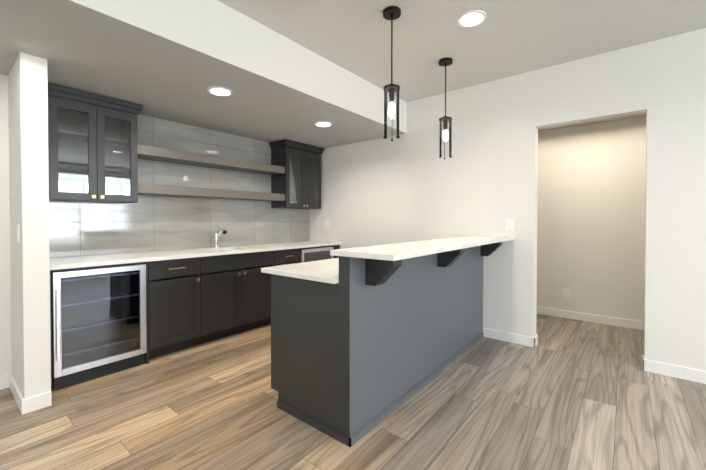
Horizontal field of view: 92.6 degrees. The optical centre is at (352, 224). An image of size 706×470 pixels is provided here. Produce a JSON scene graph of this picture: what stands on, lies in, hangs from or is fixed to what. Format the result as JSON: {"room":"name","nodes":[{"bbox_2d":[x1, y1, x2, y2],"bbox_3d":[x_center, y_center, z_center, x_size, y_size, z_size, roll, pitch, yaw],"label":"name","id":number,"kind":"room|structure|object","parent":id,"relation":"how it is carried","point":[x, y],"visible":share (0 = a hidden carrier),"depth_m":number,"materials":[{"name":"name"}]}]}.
{"room":"home bar","nodes":[
{"label":"home bar","id":0,"kind":"room"},
{"bbox_2d":[0,74,11,375],"bbox_3d":[-4.134,-0.161,0.830,0.390,2.780,4.590,1,1,39],"label":"wall","id":1,"kind":"structure","parent":0,"point":[5,329],"depth_m":2.48,"materials":[{"name":"white paint"}]},
{"bbox_2d":[0,375,7,389],"bbox_3d":[-3.930,1.182,0.778,0.014,0.095,4.440,1,1,39],"label":"baseboard","id":2,"kind":"structure","parent":1,"relation":"attached to","point":[3,379],"depth_m":2.47,"materials":[{"name":"white wood"}]},
{"bbox_2d":[8,52,50,398],"bbox_3d":[-2.386,0.058,2.455,0.834,2.300,0.130,1,1,39],"label":"wall","id":3,"kind":"structure","parent":0,"point":[29,214],"depth_m":2.20,"materials":[{"name":"white paint"}]},
{"bbox_2d":[8,374,26,414],"bbox_3d":[-2.305,1.163,2.311,0.538,0.095,0.014,1,1,39],"label":"baseboard","id":4,"kind":"structure","parent":3,"relation":"attached to","point":[21,402],"depth_m":2.25,"materials":[{"name":"white"}]},
{"bbox_2d":[17,224,19,241],"bbox_3d":[-2.210,0.061,2.223,0.072,0.116,0.009,1,1,39],"label":"light switch","id":5,"kind":"object","parent":3,"relation":"attached to","point":[18,233],"visible":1,"depth_m":2.20,"materials":[{"name":"white plastic"}]},
{"bbox_2d":[0,0,406,147],"bbox_3d":[-2.450,-1.322,1.654,1.720,0.480,7.770,1,1,39],"label":"ceiling","id":6,"kind":"structure","parent":0,"point":[172,60],"depth_m":2.48,"materials":[{"name":"grey paint"}]},
{"bbox_2d":[207,86,232,95],"bbox_3d":[-1.094,-1.092,2.780,0.196,0.012,0.196,1,1,39],"label":"recessed light","id":7,"kind":"object","parent":6,"relation":"in","point":[218,91],"visible":0.98,"depth_m":2.76,"materials":[{"name":"white plastic"}]},
{"bbox_2d":[314,121,331,126],"bbox_3d":[-0.328,-1.104,3.729,0.196,0.012,0.196,1,1,39],"label":"recessed light","id":8,"kind":"object","parent":6,"relation":"in","point":[323,124],"visible":1,"depth_m":3.72,"materials":[{"name":"white plastic"}]},
{"bbox_2d":[0,314,705,469],"bbox_3d":[0.330,1.286,0.306,8.020,0.100,9.350,1,1,39],"label":"floor","id":9,"kind":"structure","parent":0,"point":[567,394],"depth_m":2.10,"materials":[{"name":"brown wood"}]},
{"bbox_2d":[51,263,146,390],"bbox_3d":[-2.160,0.771,2.808,0.594,0.858,0.600,1,1,39],"label":"wine cooler","id":10,"kind":"object","parent":9,"relation":"on","point":[98,322],"visible":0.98,"depth_m":2.71,"materials":[{"name":"black glass"}]},
{"bbox_2d":[50,261,157,391],"bbox_3d":[-2.190,0.762,2.861,0.618,0.882,0.730,1,1,39],"label":"base cabinet","id":11,"kind":"object","parent":9,"relation":"on","point":[151,266],"depth_m":2.91,"materials":[{"name":"grey wood"}]},
{"bbox_2d":[158,256,209,356],"bbox_3d":[-1.842,0.757,3.292,0.618,0.882,0.542,1,1,39],"label":"base cabinet","id":12,"kind":"object","parent":9,"relation":"on","point":[192,302],"depth_m":3.15,"materials":[{"name":"grey wood"}]},
{"bbox_2d":[210,250,281,340],"bbox_3d":[-1.432,0.750,3.801,0.618,0.882,1.014,1,1,39],"label":"base cabinet","id":13,"kind":"object","parent":9,"relation":"on","point":[240,293],"depth_m":3.61,"materials":[{"name":"grey wood"}]},
{"bbox_2d":[282,248,301,264],"bbox_3d":[-1.049,0.744,4.276,0.618,0.882,0.454,1,1,39],"label":"base cabinet","id":14,"kind":"object","parent":9,"relation":"on","point":[289,256],"depth_m":4.14,"materials":[{"name":"grey wood"}]},
{"bbox_2d":[300,247,332,262],"bbox_3d":[-0.669,0.747,4.651,0.602,0.858,0.596,1,1,39],"label":"beverage fridge","id":15,"kind":"object","parent":9,"relation":"on","point":[314,254],"visible":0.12,"depth_m":4.45,"materials":[{"name":"silver metal"}]},
{"bbox_2d":[302,245,339,257],"bbox_3d":[-0.692,0.739,4.718,0.618,0.882,0.830,1,1,39],"label":"base cabinet","id":16,"kind":"object","parent":9,"relation":"on","point":[334,246],"depth_m":4.75,"materials":[{"name":"grey wood"}]},
{"bbox_2d":[50,241,341,269],"bbox_3d":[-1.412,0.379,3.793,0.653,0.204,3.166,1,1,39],"label":"countertop","id":17,"kind":"structure","parent":16,"relation":"on","point":[87,261],"depth_m":3.16,"materials":[{"name":"white stone"}]},
{"bbox_2d":[214,227,226,247],"bbox_3d":[-1.508,0.157,3.894,0.226,0.237,0.111,1,1,39],"label":"faucet","id":18,"kind":"object","parent":17,"relation":"on","point":[218,235],"visible":1,"depth_m":3.91,"materials":[{"name":"silver metal"}]},
{"bbox_2d":[271,242,501,446],"bbox_3d":[0.475,0.684,2.870,0.902,1.038,2.240,1,1,39],"label":"peninsula bar","id":19,"kind":"object","parent":9,"relation":"on","point":[363,347],"visible":0.88,"depth_m":2.12,"materials":[{"name":"grey"}]},
{"bbox_2d":[261,258,338,283],"bbox_3d":[0.348,0.303,2.950,0.663,0.030,2.268,1,1,39],"label":"countertop","id":20,"kind":"structure","parent":19,"relation":"on","point":[326,271],"depth_m":2.17,"materials":[{"name":"white stone"}]},
{"bbox_2d":[330,235,513,260],"bbox_3d":[0.743,0.151,2.636,0.420,0.030,2.258,1,1,39],"label":"raised bar","id":21,"kind":"object","parent":19,"relation":"on","point":[397,251],"visible":1,"depth_m":2.06,"materials":[{"name":"white stone"}]},
{"bbox_2d":[217,0,705,101],"bbox_3d":[0.579,-1.481,-0.790,6.060,0.100,7.770,1,1,39],"label":"ceiling","id":22,"kind":"structure","parent":0,"point":[507,38],"depth_m":2.59,"materials":[{"name":"grey paint"}]},
{"bbox_2d":[383,6,400,140],"bbox_3d":[0.269,-1.029,2.336,0.124,0.882,0.124,1,1,39],"label":"pendant light","id":23,"kind":"object","parent":22,"relation":"hanging from","point":[391,13],"visible":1,"depth_m":2.33,"materials":[{"name":"black metal"}]},
{"bbox_2d":[439,57,452,159],"bbox_3d":[0.839,-1.039,3.059,0.124,0.882,0.124,1,1,39],"label":"pendant light","id":24,"kind":"object","parent":22,"relation":"hanging from","point":[445,62],"visible":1,"depth_m":3.05,"materials":[{"name":"black metal"}]},
{"bbox_2d":[457,10,485,26],"bbox_3d":[0.850,-1.468,2.414,0.196,0.012,0.196,1,1,39],"label":"recessed light","id":25,"kind":"object","parent":22,"relation":"in","point":[472,18],"visible":1,"depth_m":2.40,"materials":[{"name":"white plastic"}]},
{"bbox_2d":[310,28,705,370],"bbox_3d":[2.386,-0.187,2.837,7.780,2.780,0.120,1,1,39],"label":"wall","id":26,"kind":"structure","parent":0,"point":[410,185],"depth_m":3.32,"materials":[{"name":"white paint"}]},
{"bbox_2d":[325,219,328,226],"bbox_3d":[-0.387,-0.014,4.992,0.072,0.116,0.009,1,1,39],"label":"light switch","id":27,"kind":"object","parent":26,"relation":"attached to","point":[326,222],"visible":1,"depth_m":4.99,"materials":[{"name":"white plastic"}]},
{"bbox_2d":[506,219,513,229],"bbox_3d":[1.582,0.006,3.404,0.072,0.116,0.009,1,1,39],"label":"light switch","id":28,"kind":"object","parent":26,"relation":"attached to","point":[509,224],"visible":1,"depth_m":3.40,"materials":[{"name":"white plastic"}]},
{"bbox_2d":[483,328,536,347],"bbox_3d":[1.574,1.149,3.422,0.497,0.095,0.014,1,1,39],"label":"baseboard","id":29,"kind":"structure","parent":26,"relation":"attached to","point":[489,333],"depth_m":3.40,"materials":[{"name":"white wood"}]},
{"bbox_2d":[642,357,705,383],"bbox_3d":[3.864,1.172,1.576,3.814,0.095,0.014,1,1,39],"label":"baseboard","id":30,"kind":"structure","parent":26,"relation":"attached to","point":[680,372],"depth_m":2.65,"materials":[{"name":"white wood"}]},
{"bbox_2d":[537,116,646,321],"bbox_3d":[3.227,-0.200,3.880,7.780,2.780,0.120,1,1,39],"label":"wall","id":31,"kind":"structure","parent":0,"point":[591,193],"depth_m":4.07,"materials":[{"name":"white paint"}]},
{"bbox_2d":[563,289,569,298],"bbox_3d":[2.688,0.875,4.245,0.072,0.116,0.009,1,1,39],"label":"outlet","id":32,"kind":"object","parent":31,"relation":"attached to","point":[566,293],"visible":1,"depth_m":4.24,"materials":[{"name":"white plastic"}]},
{"bbox_2d":[537,306,643,329],"bbox_3d":[3.185,1.143,3.845,7.780,0.095,0.014,1,1,39],"label":"baseboard","id":33,"kind":"structure","parent":31,"relation":"attached to","point":[633,324],"depth_m":4.07,"materials":[{"name":"white wood"}]},
{"bbox_2d":[538,113,646,130],"bbox_3d":[2.806,-1.393,3.343,7.780,0.380,1.220,1,1,39],"label":"ceiling","id":34,"kind":"structure","parent":0,"point":[598,121],"depth_m":3.98,"materials":[{"name":"grey paint"}]},
{"bbox_3d":[-1.304,-0.208,4.553,0.120,2.780,4.760,1,1,39],"label":"wall","id":35,"kind":"structure","parent":0,"visible":0},
{"bbox_2d":[48,83,142,202],"bbox_3d":[-2.280,-0.645,2.945,0.350,0.893,0.684,1,1,39],"label":"upper cabinet","id":36,"kind":"object","parent":35,"relation":"attached to","point":[92,147],"visible":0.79,"depth_m":2.90,"materials":[{"name":"grey wood"}]},
{"bbox_2d":[49,114,309,257],"bbox_3d":[-1.671,-0.386,3.993,0.010,1.450,3.170,1,1,39],"label":"tile backsplash","id":37,"kind":"structure","parent":35,"relation":"attached to","point":[145,223],"depth_m":3.71,"materials":[{"name":"grey tile"}]},
{"bbox_2d":[138,183,284,201],"bbox_3d":[-1.559,-0.345,3.884,0.298,0.090,1.734,1,1,39],"label":"floating shelf","id":38,"kind":"object","parent":35,"relation":"attached to","point":[166,190],"visible":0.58,"depth_m":3.63,"materials":[{"name":"brown wood"}]},
{"bbox_2d":[138,144,284,174],"bbox_3d":[-1.559,-0.705,3.879,0.298,0.090,1.734,1,1,39],"label":"floating shelf","id":39,"kind":"object","parent":35,"relation":"attached to","point":[152,153],"visible":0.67,"depth_m":3.66,"materials":[{"name":"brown wood"}]},
{"bbox_2d":[269,139,323,208],"bbox_3d":[-0.786,-0.668,4.797,0.350,0.893,0.724,1,1,39],"label":"upper cabinet","id":40,"kind":"object","parent":35,"relation":"attached to","point":[298,183],"visible":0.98,"depth_m":4.63,"materials":[{"name":"grey wood"}]}
]}

